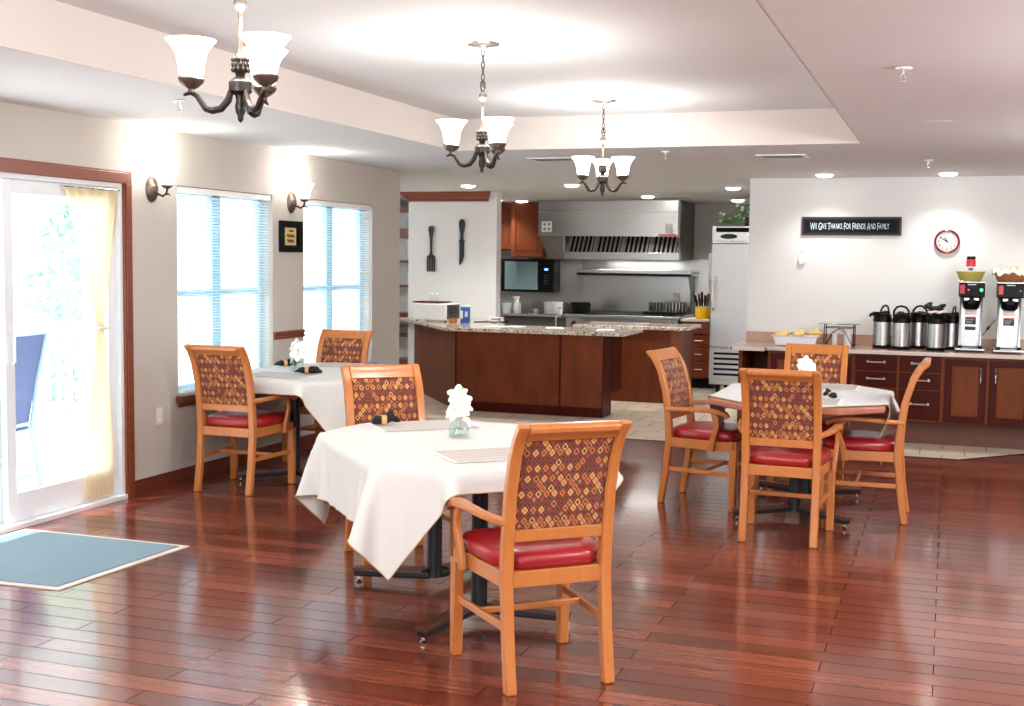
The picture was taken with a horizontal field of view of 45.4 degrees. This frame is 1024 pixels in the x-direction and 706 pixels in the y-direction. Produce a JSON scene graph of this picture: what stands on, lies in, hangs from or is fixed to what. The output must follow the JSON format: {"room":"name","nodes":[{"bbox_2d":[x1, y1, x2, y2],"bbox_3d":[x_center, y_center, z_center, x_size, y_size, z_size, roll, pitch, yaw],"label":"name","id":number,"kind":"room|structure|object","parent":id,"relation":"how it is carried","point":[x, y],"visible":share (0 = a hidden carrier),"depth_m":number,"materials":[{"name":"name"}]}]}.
{"room":"dining room","nodes":[
{"label":"dining room","id":0,"kind":"room"},
{"bbox_2d":[0,102,399,480],"bbox_3d":[-3.585,-0.065,5.196,0.160,2.440,14.360,2,5,20],"label":"wall","id":1,"kind":"structure","parent":0,"point":[26,132],"depth_m":8.54,"materials":[{"name":"beige paint"}]},
{"bbox_2d":[0,157,134,534],"bbox_3d":[-3.001,-0.027,6.805,0.186,2.130,2.630,2,5,20],"label":"door","id":2,"kind":"structure","parent":1,"relation":"in","point":[25,508],"depth_m":7.43,"materials":[{"name":"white wood"}]},
{"bbox_2d":[61,184,119,500],"bbox_3d":[-2.620,-0.055,7.683,0.057,1.961,0.560,2,5,20],"label":"door curtain","id":3,"kind":"object","parent":2,"relation":"hanging from","point":[94,210],"visible":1,"depth_m":7.72,"materials":[{"name":"beige fabric"}]},
{"bbox_2d":[156,407,162,424],"bbox_3d":[-2.400,0.429,8.337,0.008,0.120,0.072,2,5,20],"label":"power outlet","id":4,"kind":"object","parent":1,"relation":"attached to","point":[159,411],"visible":1,"depth_m":8.33,"materials":[{"name":"beige plastic"}]},
{"bbox_2d":[145,166,178,202],"bbox_3d":[-2.310,-1.118,8.123,0.205,0.237,0.160,2,5,20],"label":"wall sconce","id":5,"kind":"object","parent":1,"relation":"attached to","point":[167,173],"visible":1,"depth_m":8.10,"materials":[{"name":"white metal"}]},
{"bbox_2d":[176,193,261,406],"bbox_3d":[-2.156,-0.434,9.097,0.195,1.540,1.330,2,5,20],"label":"window","id":6,"kind":"structure","parent":1,"relation":"in","point":[189,399],"depth_m":9.11,"materials":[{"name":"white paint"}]},
{"bbox_2d":[177,186,270,393],"bbox_3d":[-2.139,-0.476,9.088,0.050,1.447,1.254,2,5,20],"label":"blind","id":7,"kind":"object","parent":6,"relation":"attached to","point":[180,189],"visible":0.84,"depth_m":9.03,"materials":[{"name":"white plastic"}]},
{"bbox_2d":[135,433,315,495],"bbox_3d":[-1.802,0.756,10.050,0.014,0.100,4.155,2,5,20],"label":"baseboard","id":8,"kind":"structure","parent":1,"relation":"attached to","point":[145,485],"depth_m":8.72,"materials":[{"name":"brown wood"}]},
{"bbox_2d":[273,329,305,339],"bbox_3d":[-1.805,-0.150,9.929,0.022,0.065,0.480,2,5,20],"label":"trim","id":9,"kind":"structure","parent":1,"relation":"attached to","point":[279,335],"depth_m":9.90,"materials":[{"name":"brown wood"}]},
{"bbox_2d":[279,220,302,251],"bbox_3d":[-1.787,-0.941,9.886,0.025,0.250,0.350,2,5,20],"label":"picture frame","id":10,"kind":"object","parent":1,"relation":"attached to","point":[290,232],"visible":1,"depth_m":9.88,"materials":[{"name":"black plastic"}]},
{"bbox_2d":[285,228,295,244],"bbox_3d":[-1.791,-0.942,9.890,0.002,0.140,0.175,2,5,20],"label":"print","id":11,"kind":"object","parent":10,"relation":"attached to","point":[290,233],"depth_m":9.88},
{"bbox_2d":[287,183,313,212],"bbox_3d":[-1.691,-1.244,9.853,0.205,0.237,0.160,2,5,20],"label":"wall sconce","id":12,"kind":"object","parent":1,"relation":"attached to","point":[304,189],"visible":1,"depth_m":9.83,"materials":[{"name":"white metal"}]},
{"bbox_2d":[304,204,376,363],"bbox_3d":[-1.563,-0.554,10.755,0.195,1.540,1.340,2,5,20],"label":"window","id":13,"kind":"structure","parent":1,"relation":"in","point":[359,295],"depth_m":10.78,"materials":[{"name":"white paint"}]},
{"bbox_2d":[303,199,370,361],"bbox_3d":[-1.546,-0.597,10.746,0.050,1.447,1.264,2,5,20],"label":"blind","id":14,"kind":"object","parent":13,"relation":"attached to","point":[310,202],"visible":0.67,"depth_m":10.71,"materials":[{"name":"white plastic"}]},
{"bbox_2d":[46,194,354,402],"bbox_3d":[-2.228,-0.818,15.163,4.005,2.440,5.700,2,5,20],"label":"sky","id":15,"kind":"structure","parent":0,"point":[49,199],"depth_m":12.34,"materials":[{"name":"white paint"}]},
{"bbox_2d":[408,192,501,363],"bbox_3d":[-0.701,-0.767,14.753,1.140,2.440,0.150,2,5,20],"label":"wall","id":16,"kind":"structure","parent":0,"point":[476,281],"depth_m":14.63,"materials":[{"name":"white paint"}]},
{"bbox_2d":[427,226,434,271],"bbox_3d":[-0.975,-1.254,14.719,0.107,0.550,0.024,2,5,20],"label":"fork","id":17,"kind":"object","parent":16,"relation":"attached to","point":[430,256],"visible":1,"depth_m":14.71,"materials":[{"name":"grey metal"}]},
{"bbox_2d":[400,191,489,201],"bbox_3d":[-0.783,-1.864,14.562,1.168,0.115,0.115,2,5,20],"label":"trim","id":18,"kind":"structure","parent":16,"relation":"attached to","point":[442,196],"depth_m":14.55,"materials":[{"name":"brown wood"}]},
{"bbox_2d":[459,219,464,264],"bbox_3d":[-0.598,-1.323,14.575,0.076,0.548,0.033,2,5,20],"label":"knife","id":19,"kind":"object","parent":16,"relation":"attached to","point":[462,221],"visible":1,"depth_m":14.57,"materials":[{"name":"grey metal"}]},
{"bbox_2d":[0,385,1023,705],"bbox_3d":[0.116,1.066,7.328,13.800,0.050,20.700,2,5,20],"label":"floor","id":20,"kind":"structure","parent":0,"point":[265,604],"depth_m":5.62,"materials":[{"name":"brown wood"}]},
{"bbox_2d":[0,529,189,590],"bbox_3d":[-2.476,1.072,6.413,1.131,0.010,1.037,2,5,20],"label":"entrance mat","id":21,"kind":"object","parent":20,"relation":"on","point":[30,558],"visible":1,"depth_m":6.43,"materials":[{"name":"blue carpet"}]},
{"bbox_2d":[184,344,296,495],"bbox_3d":[-1.869,0.430,8.380,0.603,1.008,0.648,2,5,20],"label":"armchair","id":22,"kind":"object","parent":20,"relation":"on","point":[223,376],"visible":0.99,"depth_m":8.21,"materials":[{"name":"brown wood"}]},
{"bbox_2d":[236,396,311,480],"bbox_3d":[-1.446,0.514,9.029,1.060,0.748,1.460,2,5,20],"label":"dining table","id":23,"kind":"object","parent":20,"relation":"on","point":[295,404],"visible":0.22,"depth_m":8.70,"materials":[{"name":"metal"}]},
{"bbox_2d":[217,362,382,431],"bbox_3d":[-1.425,0.367,9.010,1.252,0.471,1.602,2,5,20],"label":"tablecloth","id":24,"kind":"object","parent":23,"relation":"on","point":[322,396],"visible":0.43,"depth_m":8.29,"materials":[{"name":"beige fabric"}]},
{"bbox_2d":[274,359,297,366],"bbox_3d":[-1.718,0.074,9.285,0.198,0.059,0.066,-2,5,-32],"label":"napkin","id":25,"kind":"object","parent":24,"relation":"on","point":[284,363],"visible":0.9,"depth_m":9.26,"materials":[{"name":"fabric"}]},
{"bbox_2d":[252,371,322,378],"bbox_3d":[-1.632,0.155,8.643,0.516,0.004,0.310,2,5,20],"label":"placemat","id":26,"kind":"object","parent":24,"relation":"on","point":[262,373],"visible":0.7,"depth_m":8.63,"materials":[{"name":"white fabric"}]},
{"bbox_2d":[294,366,321,373],"bbox_3d":[-1.452,0.121,8.712,0.198,0.059,0.066,1,4,0],"label":"napkin","id":27,"kind":"object","parent":26,"relation":"on","point":[312,369],"visible":1,"depth_m":8.69,"materials":[{"name":"fabric"}]},
{"bbox_2d":[289,338,306,369],"bbox_3d":[-1.559,0.014,8.896,0.127,0.248,0.128,-1,5,-26],"label":"flower vase","id":28,"kind":"object","parent":24,"relation":"on","point":[298,349],"visible":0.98,"depth_m":8.87,"materials":[{"name":"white plant"}]},
{"bbox_2d":[306,362,373,366],"bbox_3d":[-1.295,0.096,9.466,0.516,0.004,0.310,2,5,20],"label":"placemat","id":29,"kind":"object","parent":24,"relation":"on","point":[325,364],"visible":0.53,"depth_m":9.51,"materials":[{"name":"white fabric"}]},
{"bbox_2d":[282,329,372,461],"bbox_3d":[-1.438,0.334,9.690,0.603,1.008,0.648,2,5,18],"label":"armchair","id":30,"kind":"object","parent":20,"relation":"on","point":[341,346],"visible":0.28,"depth_m":9.85,"materials":[{"name":"brown wood"}]},
{"bbox_2d":[340,364,460,564],"bbox_3d":[-0.623,0.589,6.523,0.603,1.008,0.648,-1,5,-22],"label":"armchair","id":31,"kind":"object","parent":20,"relation":"on","point":[370,391],"visible":0.2,"depth_m":6.68,"materials":[{"name":"brown wood"}]},
{"bbox_2d":[399,206,408,363],"bbox_3d":[-1.528,-0.824,16.469,1.450,2.270,0.335,2,5,20],"label":"bookcase","id":32,"kind":"object","parent":20,"relation":"on","point":[404,210],"visible":0.04,"depth_m":16.56,"materials":[{"name":"white wood"}]},
{"bbox_2d":[352,493,571,643],"bbox_3d":[-0.258,0.790,5.659,1.060,0.748,1.460,-1,5,-22],"label":"dining table","id":33,"kind":"object","parent":20,"relation":"on","point":[435,568],"visible":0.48,"depth_m":5.36,"materials":[{"name":"metal"}]},
{"bbox_2d":[294,421,622,580],"bbox_3d":[-0.275,0.641,5.641,1.252,0.471,1.602,-1,5,-22],"label":"tablecloth","id":34,"kind":"object","parent":33,"relation":"on","point":[393,489],"visible":0.71,"depth_m":5.03,"materials":[{"name":"beige fabric"}]},
{"bbox_2d":[366,419,480,431],"bbox_3d":[-0.445,0.363,6.147,0.516,0.004,0.310,-1,5,-22],"label":"placemat","id":35,"kind":"object","parent":34,"relation":"on","point":[425,424],"visible":0.83,"depth_m":6.11,"materials":[{"name":"white fabric"}]},
{"bbox_2d":[371,409,399,424],"bbox_3d":[-0.631,0.322,6.114,0.146,0.077,0.064,0,4,-9],"label":"napkin","id":36,"kind":"object","parent":35,"relation":"on","point":[390,416],"visible":1,"depth_m":6.09,"materials":[{"name":"fabric"}]},
{"bbox_2d":[445,384,472,433],"bbox_3d":[-0.248,0.271,5.779,0.127,0.248,0.128,2,5,20],"label":"flowers","id":37,"kind":"object","parent":34,"relation":"on","point":[460,402],"visible":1,"depth_m":5.75,"materials":[{"name":"plant"}]},
{"bbox_2d":[431,447,509,462],"bbox_3d":[-0.059,0.436,5.269,0.516,0.004,0.310,-1,5,-22],"label":"placemat","id":38,"kind":"object","parent":34,"relation":"on","point":[483,454],"visible":0.52,"depth_m":5.23,"materials":[{"name":"white fabric"}]},
{"bbox_2d":[414,324,621,417],"bbox_3d":[-0.288,0.146,13.443,3.264,0.832,1.252,4,6,40],"label":"base cabinet","id":39,"kind":"object","parent":20,"relation":"on","point":[539,374],"visible":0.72,"depth_m":12.66,"materials":[{"name":"brown wood"}]},
{"bbox_2d":[399,317,642,336],"bbox_3d":[-0.141,-0.300,13.565,3.297,0.038,1.750,2,5,20],"label":"countertop","id":40,"kind":"structure","parent":39,"relation":"on","point":[473,326],"depth_m":12.78,"materials":[{"name":"stone"}]},
{"bbox_2d":[413,303,459,321],"bbox_3d":[-0.865,-0.472,14.093,0.451,0.205,0.320,3,5,27],"label":"toaster oven","id":41,"kind":"object","parent":40,"relation":"on","point":[421,311],"visible":0.91,"depth_m":13.96,"materials":[{"name":"white metal"}]},
{"bbox_2d":[460,305,469,322],"bbox_3d":[-0.525,-0.438,13.729,0.114,0.200,0.115,2,5,20],"label":"canister","id":42,"kind":"object","parent":40,"relation":"on","point":[464,309],"visible":1,"depth_m":13.68,"materials":[{"name":"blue plastic"}]},
{"bbox_2d":[500,300,570,325],"bbox_3d":[0.181,-0.188,16.630,1.270,1.020,0.790,2,5,20],"label":"countertop","id":43,"kind":"structure","parent":20,"relation":"on","point":[527,307],"depth_m":16.81,"materials":[{"name":"silver metal"}]},
{"bbox_2d":[543,301,562,313],"bbox_3d":[0.552,-0.608,16.387,0.268,0.160,0.268,2,5,20],"label":"round container","id":44,"kind":"object","parent":43,"relation":"on","point":[550,307],"visible":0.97,"depth_m":16.27,"materials":[{"name":"white ceramic"}]},
{"bbox_2d":[446,420,631,696],"bbox_3d":[0.109,0.732,4.722,0.603,1.018,0.648,-1,5,-22],"label":"armchair","id":45,"kind":"object","parent":20,"relation":"on","point":[559,493],"visible":0.99,"depth_m":4.54,"materials":[{"name":"brown wood"}]},
{"bbox_2d":[563,269,696,326],"bbox_3d":[1.546,-0.353,16.028,1.550,1.475,0.961,2,5,20],"label":"range","id":46,"kind":"object","parent":20,"relation":"on","point":[617,295],"visible":0.34,"depth_m":16.30,"materials":[{"name":"silver metal"}]},
{"bbox_2d":[568,302,593,312],"bbox_3d":[0.897,-0.595,15.924,0.270,0.130,0.303,-2,5,-30],"label":"pot","id":47,"kind":"object","parent":46,"relation":"on","point":[577,307],"visible":1,"depth_m":15.82,"materials":[{"name":"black metal"}]},
{"bbox_2d":[563,313,693,319],"bbox_3d":[1.537,-0.493,16.032,1.520,0.035,0.940,2,5,20],"label":"cooktop","id":48,"kind":"object","parent":46,"relation":"in","point":[569,316],"depth_m":15.66,"materials":[{"name":"silver metal"}]},
{"bbox_2d":[576,269,696,276],"bbox_3d":[1.652,-1.068,16.247,1.550,0.080,0.380,2,5,20],"label":"shelf","id":49,"kind":"object","parent":46,"relation":"attached to","point":[587,272],"depth_m":16.11,"materials":[{"name":"silver metal"}]},
{"bbox_2d":[642,301,686,314],"bbox_3d":[1.955,-0.575,15.675,0.520,0.155,0.260,2,5,20],"label":"grill","id":50,"kind":"object","parent":46,"relation":"on","point":[662,308],"visible":1,"depth_m":15.68,"materials":[{"name":"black metal"}]},
{"bbox_2d":[611,330,692,402],"bbox_3d":[1.415,0.118,14.148,1.215,0.822,0.685,2,5,20],"label":"kitchen island","id":51,"kind":"object","parent":20,"relation":"on","point":[640,382],"visible":0.34,"depth_m":13.79,"materials":[{"name":"brown wood"}]},
{"bbox_2d":[573,321,701,330],"bbox_3d":[1.453,-0.311,14.095,1.330,0.040,0.780,2,5,20],"label":"island countertop","id":52,"kind":"structure","parent":51,"relation":"on","point":[592,324],"depth_m":13.86,"materials":[{"name":"stone"}]},
{"bbox_2d":[680,317,715,388],"bbox_3d":[2.450,-0.010,15.666,0.460,0.870,0.760,2,5,20],"label":"base cabinet","id":53,"kind":"object","parent":20,"relation":"on","point":[700,347],"visible":0.45,"depth_m":15.34,"materials":[{"name":"brown wood"}]},
{"bbox_2d":[680,317,709,321],"bbox_3d":[2.458,-0.429,15.643,0.460,0.030,0.740,2,5,20],"label":"countertop","id":54,"kind":"structure","parent":53,"relation":"on","point":[690,319],"depth_m":15.32,"materials":[{"name":"beige stone"}]},
{"bbox_2d":[695,307,709,318],"bbox_3d":[2.431,-0.508,15.467,0.226,0.150,0.181,2,5,20],"label":"utensil crock","id":55,"kind":"object","parent":54,"relation":"on","point":[700,312],"visible":0.8,"depth_m":15.39,"materials":[{"name":"yellow ceramic"}]},
{"bbox_2d":[646,347,758,511],"bbox_3d":[1.269,0.487,8.159,0.648,1.008,0.603,3,5,29],"label":"armchair","id":56,"kind":"object","parent":20,"relation":"on","point":[671,368],"visible":0.84,"depth_m":8.04,"materials":[{"name":"brown wood"}]},
{"bbox_2d":[709,226,748,391],"bbox_3d":[2.822,-0.513,14.767,0.735,2.019,0.890,2,5,20],"label":"refrigerator","id":57,"kind":"object","parent":20,"relation":"on","point":[730,244],"visible":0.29,"depth_m":14.45,"materials":[{"name":"silver metal"}]},
{"bbox_2d":[718,202,749,225],"bbox_3d":[2.726,-1.650,14.531,0.567,0.281,0.272,2,5,20],"label":"potted plant","id":58,"kind":"object","parent":57,"relation":"on","point":[742,217],"visible":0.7,"depth_m":14.53,"materials":[{"name":"green plant"}]},
{"bbox_2d":[738,368,842,548],"bbox_3d":[1.585,0.573,7.096,0.603,1.008,0.648,2,5,21],"label":"armchair","id":59,"kind":"object","parent":20,"relation":"on","point":[780,424],"visible":1,"depth_m":6.91,"materials":[{"name":"brown wood"}]},
{"bbox_2d":[708,397,887,528],"bbox_3d":[1.881,0.640,7.944,1.060,0.748,1.460,2,5,20],"label":"dining table","id":60,"kind":"object","parent":20,"relation":"on","point":[795,485],"visible":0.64,"depth_m":7.61,"materials":[{"name":"laminate"}]},
{"bbox_2d":[708,383,899,464],"bbox_3d":[1.904,0.474,7.921,1.167,0.432,1.518,2,5,20],"label":"tablecloth","id":61,"kind":"object","parent":60,"relation":"on","point":[864,396],"visible":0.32,"depth_m":7.79,"materials":[{"name":"beige fabric"}]},
{"bbox_2d":[797,355,815,370],"bbox_3d":[1.895,0.137,7.870,0.128,0.248,0.127,1,4,1],"label":"flowers","id":62,"kind":"object","parent":61,"relation":"on","point":[805,364],"visible":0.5,"depth_m":7.84,"materials":[{"name":"white plant"}]},
{"bbox_2d":[822,398,843,404],"bbox_3d":[1.753,0.287,7.484,0.516,0.004,0.310,2,5,20],"label":"placemat","id":63,"kind":"object","parent":61,"relation":"on","point":[827,401],"visible":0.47,"depth_m":7.41,"materials":[{"name":"white fabric"}]},
{"bbox_2d":[822,384,859,389],"bbox_3d":[2.100,0.226,8.335,0.516,0.004,0.310,2,5,20],"label":"placemat","id":64,"kind":"object","parent":61,"relation":"on","point":[824,386],"visible":0.56,"depth_m":8.27,"materials":[{"name":"white fabric"}]},
{"bbox_2d":[766,343,850,497],"bbox_3d":[2.119,0.458,8.671,0.603,1.008,0.648,2,5,20],"label":"armchair","id":65,"kind":"object","parent":20,"relation":"on","point":[831,361],"visible":0.21,"depth_m":8.82,"materials":[{"name":"brown wood"}]},
{"bbox_2d":[626,438,1023,459],"bbox_3d":[1.916,0.802,10.688,4.903,0.004,0.521,2,5,13],"label":"trim","id":66,"kind":"structure","parent":20,"relation":"on","point":[626,438],"depth_m":10.15,"materials":[{"name":"brown wood"}]},
{"bbox_2d":[819,357,931,524],"bbox_3d":[2.293,0.532,7.745,0.648,1.008,0.603,2,5,20],"label":"armchair","id":67,"kind":"object","parent":20,"relation":"on","point":[859,445],"visible":0.8,"depth_m":7.54,"materials":[{"name":"brown wood"}]},
{"bbox_2d":[737,350,1023,449],"bbox_3d":[3.861,0.404,10.997,3.550,0.800,0.780,2,5,20],"label":"base cabinet","id":68,"kind":"object","parent":20,"relation":"on","point":[957,401],"visible":0.55,"depth_m":10.69,"materials":[{"name":"brown wood"}]},
{"bbox_2d":[729,331,1023,359],"bbox_3d":[3.823,-0.054,10.917,3.642,0.127,0.911,2,5,20],"label":"countertop","id":69,"kind":"structure","parent":68,"relation":"on","point":[755,340],"depth_m":11.08,"materials":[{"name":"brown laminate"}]},
{"bbox_2d":[772,334,821,345],"bbox_3d":[2.640,-0.117,11.343,0.425,0.093,0.286,2,5,20],"label":"serving dish","id":70,"kind":"object","parent":69,"relation":"on","point":[806,339],"visible":0.7,"depth_m":11.23,"materials":[{"name":"white ceramic"}]},
{"bbox_2d":[819,322,860,347],"bbox_3d":[3.022,-0.168,11.277,0.360,0.218,0.260,2,5,20],"label":"wire stand","id":71,"kind":"object","parent":69,"relation":"on","point":[824,323],"visible":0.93,"depth_m":11.21,"materials":[{"name":"black metal"}]},
{"bbox_2d":[869,304,891,347],"bbox_3d":[3.364,-0.244,11.132,0.168,0.396,0.202,5,6,43],"label":"pot","id":72,"kind":"object","parent":69,"relation":"on","point":[882,320],"visible":0.99,"depth_m":11.08,"materials":[{"name":"silver metal"}]},
{"bbox_2d":[891,305,911,349],"bbox_3d":[3.497,-0.231,10.989,0.168,0.396,0.201,4,5,34],"label":"pot","id":73,"kind":"object","parent":69,"relation":"on","point":[901,321],"visible":1,"depth_m":10.94,"materials":[{"name":"silver metal"}]},
{"bbox_2d":[910,305,927,348],"bbox_3d":[3.697,-0.239,11.119,0.168,0.396,0.201,2,5,14],"label":"pot","id":74,"kind":"object","parent":69,"relation":"on","point":[919,319],"visible":0.86,"depth_m":11.07,"materials":[{"name":"silver metal"}]},
{"bbox_2d":[925,310,945,350],"bbox_3d":[3.774,-0.220,10.880,0.171,0.396,0.199,3,5,26],"label":"pot","id":75,"kind":"object","parent":69,"relation":"on","point":[936,323],"visible":0.94,"depth_m":10.83,"materials":[{"name":"silver metal"}]},
{"bbox_2d":[923,302,946,313],"bbox_3d":[3.756,-0.400,10.861,0.204,0.106,0.125,2,5,20],"label":"lid","id":76,"kind":"object","parent":75,"relation":"on","point":[939,309],"visible":1,"depth_m":10.82,"materials":[{"name":"black plastic"}]},
{"bbox_2d":[941,306,958,349],"bbox_3d":[3.956,-0.231,11.053,0.202,0.396,0.168,-1,5,-24],"label":"pot","id":77,"kind":"object","parent":69,"relation":"on","point":[952,319],"visible":0.62,"depth_m":10.99,"materials":[{"name":"silver metal"}]},
{"bbox_2d":[954,281,985,350],"bbox_3d":[4.115,-0.337,10.971,0.250,0.615,0.503,2,5,20],"label":"coffee brewer","id":78,"kind":"object","parent":69,"relation":"on","point":[971,293],"visible":0.98,"depth_m":10.87,"materials":[{"name":"silver metal"}]},
{"bbox_2d":[956,271,985,280],"bbox_3d":[4.088,-0.686,10.900,0.254,0.090,0.190,2,5,20],"label":"bowl","id":79,"kind":"object","parent":78,"relation":"on","point":[963,275],"visible":0.87,"depth_m":10.84,"materials":[{"name":"yellow ceramic"}]},
{"bbox_2d":[966,256,975,270],"bbox_3d":[4.085,-0.772,10.883,0.083,0.176,0.086,2,5,20],"label":"jar","id":80,"kind":"object","parent":79,"relation":"in","point":[971,260],"visible":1,"depth_m":10.85,"materials":[{"name":"red plastic"}]},
{"bbox_2d":[961,297,981,309],"bbox_3d":[4.075,-0.442,10.848,0.169,0.112,0.189,2,5,20],"label":"basket","id":81,"kind":"object","parent":78,"relation":"on","point":[967,303],"depth_m":10.80,"materials":[{"name":"black plastic"}]},
{"bbox_2d":[992,282,1023,352],"bbox_3d":[4.391,-0.321,10.809,0.250,0.615,0.503,2,5,20],"label":"coffee brewer","id":82,"kind":"object","parent":69,"relation":"on","point":[1010,295],"visible":1,"depth_m":10.73,"materials":[{"name":"silver metal"}]},
{"bbox_2d":[992,268,1023,281],"bbox_3d":[4.378,-0.686,10.732,0.304,0.124,0.219,2,5,20],"label":"wicker basket","id":83,"kind":"object","parent":82,"relation":"on","point":[1004,275],"visible":0.99,"depth_m":10.66,"materials":[{"name":"brown wicker"}]},
{"bbox_2d":[1000,298,1019,310],"bbox_3d":[4.351,-0.426,10.686,0.169,0.112,0.189,2,5,20],"label":"basket","id":84,"kind":"object","parent":82,"relation":"on","point":[1006,304],"depth_m":10.64,"materials":[{"name":"black plastic"}]},
{"bbox_2d":[0,0,1023,205],"bbox_3d":[0.179,-1.510,7.065,13.900,0.452,20.800,2,5,20],"label":"ceiling","id":85,"kind":"structure","parent":0,"point":[966,57],"depth_m":6.62,"materials":[{"name":"paint"}]},
{"bbox_2d":[165,0,290,122],"bbox_3d":[-0.866,-1.080,3.996,0.430,0.656,0.398,2,5,20],"label":"chandelier","id":86,"kind":"object","parent":85,"relation":"hanging from","point":[264,52],"visible":1,"depth_m":3.91,"materials":[{"name":"white glass"}]},
{"bbox_2d":[0,0,860,150],"bbox_3d":[-1.108,-1.226,3.183,3.077,0.247,12.602,2,5,20],"label":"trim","id":87,"kind":"structure","parent":85,"relation":"attached to","point":[47,28],"depth_m":8.09,"materials":[{"name":"paint"}]},
{"bbox_2d":[436,38,513,172],"bbox_3d":[-0.150,-1.240,6.189,0.426,0.656,0.412,2,5,20],"label":"chandelier","id":88,"kind":"object","parent":85,"relation":"hanging from","point":[496,127],"visible":1,"depth_m":6.13,"materials":[{"name":"white glass"}]},
{"bbox_2d":[525,157,573,161],"bbox_3d":[0.340,-1.605,10.141,0.380,0.008,0.300,2,5,20],"label":"ceiling vent","id":89,"kind":"object","parent":85,"relation":"in","point":[548,158],"visible":0.85,"depth_m":10.10,"materials":[{"name":"white plastic"}]},
{"bbox_2d":[572,97,634,195],"bbox_3d":[0.645,-1.394,8.310,0.419,0.656,0.422,2,5,20],"label":"chandelier","id":90,"kind":"object","parent":85,"relation":"hanging from","point":[582,163],"visible":1,"depth_m":8.23,"materials":[{"name":"white glass"}]},
{"bbox_2d":[755,154,809,158],"bbox_3d":[2.118,-1.537,9.563,0.380,0.008,0.300,2,5,20],"label":"ceiling vent","id":91,"kind":"object","parent":85,"relation":"in","point":[769,156],"visible":1,"depth_m":9.52,"materials":[{"name":"white plastic"}]},
{"bbox_2d":[500,204,749,326],"bbox_3d":[1.610,-0.876,16.553,4.700,2.440,0.100,2,5,20],"label":"wall","id":92,"kind":"structure","parent":0,"point":[706,215],"depth_m":16.77,"materials":[{"name":"grey paint"}]},
{"bbox_2d":[501,203,511,249],"bbox_3d":[-0.126,-1.726,16.713,0.540,0.625,0.630,2,5,20],"label":"upper cabinet","id":93,"kind":"object","parent":92,"relation":"attached to","point":[506,208],"visible":0.22,"depth_m":16.41,"materials":[{"name":"brown wood"}]},
{"bbox_2d":[511,202,545,257],"bbox_3d":[0.330,-1.649,16.450,0.460,0.725,0.830,2,5,20],"label":"upper cabinet","id":94,"kind":"object","parent":92,"relation":"attached to","point":[525,240],"visible":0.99,"depth_m":16.11,"materials":[{"name":"brown wood"}]},
{"bbox_2d":[501,259,559,291],"bbox_3d":[0.240,-1.042,16.430,0.750,0.435,0.330,2,5,20],"label":"microwave oven","id":95,"kind":"object","parent":94,"relation":"attached to","point":[517,275],"visible":1,"depth_m":16.31,"materials":[{"name":"black plastic"}]},
{"bbox_2d":[501,300,570,312],"bbox_3d":[0.316,-0.648,16.958,1.270,0.150,0.020,2,5,20],"label":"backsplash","id":96,"kind":"structure","parent":92,"relation":"attached to","point":[528,306],"depth_m":16.95,"materials":[{"name":"silver metal"}]},
{"bbox_2d":[538,200,694,260],"bbox_3d":[1.368,-1.597,16.023,1.875,0.757,0.920,2,5,20],"label":"range hood","id":97,"kind":"object","parent":92,"relation":"attached to","point":[587,229],"visible":1,"depth_m":15.63,"materials":[{"name":"silver metal"}]},
{"bbox_2d":[582,259,708,316],"bbox_3d":[1.774,-0.456,16.464,1.740,1.620,0.015,2,5,20],"label":"wall panel","id":98,"kind":"object","parent":92,"relation":"attached to","point":[699,267],"visible":0.02,"depth_m":16.32,"materials":[{"name":"silver metal"}]},
{"bbox_2d":[746,176,1023,339],"bbox_3d":[5.353,-0.394,10.916,6.445,2.440,0.160,2,5,20],"label":"wall","id":99,"kind":"structure","parent":0,"point":[848,279],"depth_m":11.49,"materials":[{"name":"paint"}]},
{"bbox_2d":[801,217,901,235],"bbox_3d":[3.197,-1.196,11.529,0.910,0.176,0.028,2,5,20],"label":"wall sign","id":100,"kind":"object","parent":99,"relation":"attached to","point":[833,226],"visible":1,"depth_m":11.51,"materials":[{"name":"black wood"}]},
{"bbox_2d":[746,331,1023,349],"bbox_3d":[3.978,-0.100,11.331,3.590,0.095,0.024,2,5,20],"label":"backsplash","id":101,"kind":"structure","parent":99,"relation":"attached to","point":[750,335],"depth_m":11.62,"materials":[{"name":"brown laminate"}]},
{"bbox_2d":[934,229,959,253],"bbox_3d":[4.003,-1.026,11.251,0.226,0.226,0.032,2,5,20],"label":"wall clock","id":102,"kind":"object","parent":99,"relation":"attached to","point":[946,241],"visible":1,"depth_m":11.25,"materials":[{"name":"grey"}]},
{"label":"outside","id":103,"kind":"structure","parent":0,"visible":0},
{"bbox_2d":[16,399,87,490],"bbox_3d":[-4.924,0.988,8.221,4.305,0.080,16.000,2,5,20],"label":"ground","id":104,"kind":"structure","parent":103,"point":[61,449],"depth_m":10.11,"materials":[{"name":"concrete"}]},
{"bbox_2d":[15,329,48,485],"bbox_3d":[-3.549,0.407,8.224,0.640,1.118,0.570,1,4,10],"label":"patio chair","id":105,"kind":"object","parent":104,"relation":"on","point":[30,345],"visible":0.73,"depth_m":8.33,"materials":[{"name":"blue paint"}]},
{"bbox_2d":[14,322,83,429],"bbox_3d":[-4.986,0.366,8.731,0.060,0.920,13.000,2,5,20],"label":"porch railing","id":106,"kind":"object","parent":104,"relation":"on","point":[57,326],"visible":0.17,"depth_m":11.13,"materials":[{"name":"white plastic"}]},
{"bbox_2d":[21,197,82,416],"bbox_3d":[-4.479,-0.460,12.196,0.857,2.209,0.842,-3,6,-43],"label":"tree","id":107,"kind":"object","parent":104,"relation":"on","point":[61,312],"visible":0.69,"depth_m":12.06,"materials":[{"name":"white plant"}]},
{"bbox_2d":[81,260,95,431],"bbox_3d":[-3.847,-0.575,11.236,0.180,2.600,0.180,2,5,20],"label":"porch post","id":108,"kind":"object","parent":104,"relation":"on","point":[89,334],"visible":0.13,"depth_m":11.21,"materials":[{"name":"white paint"}]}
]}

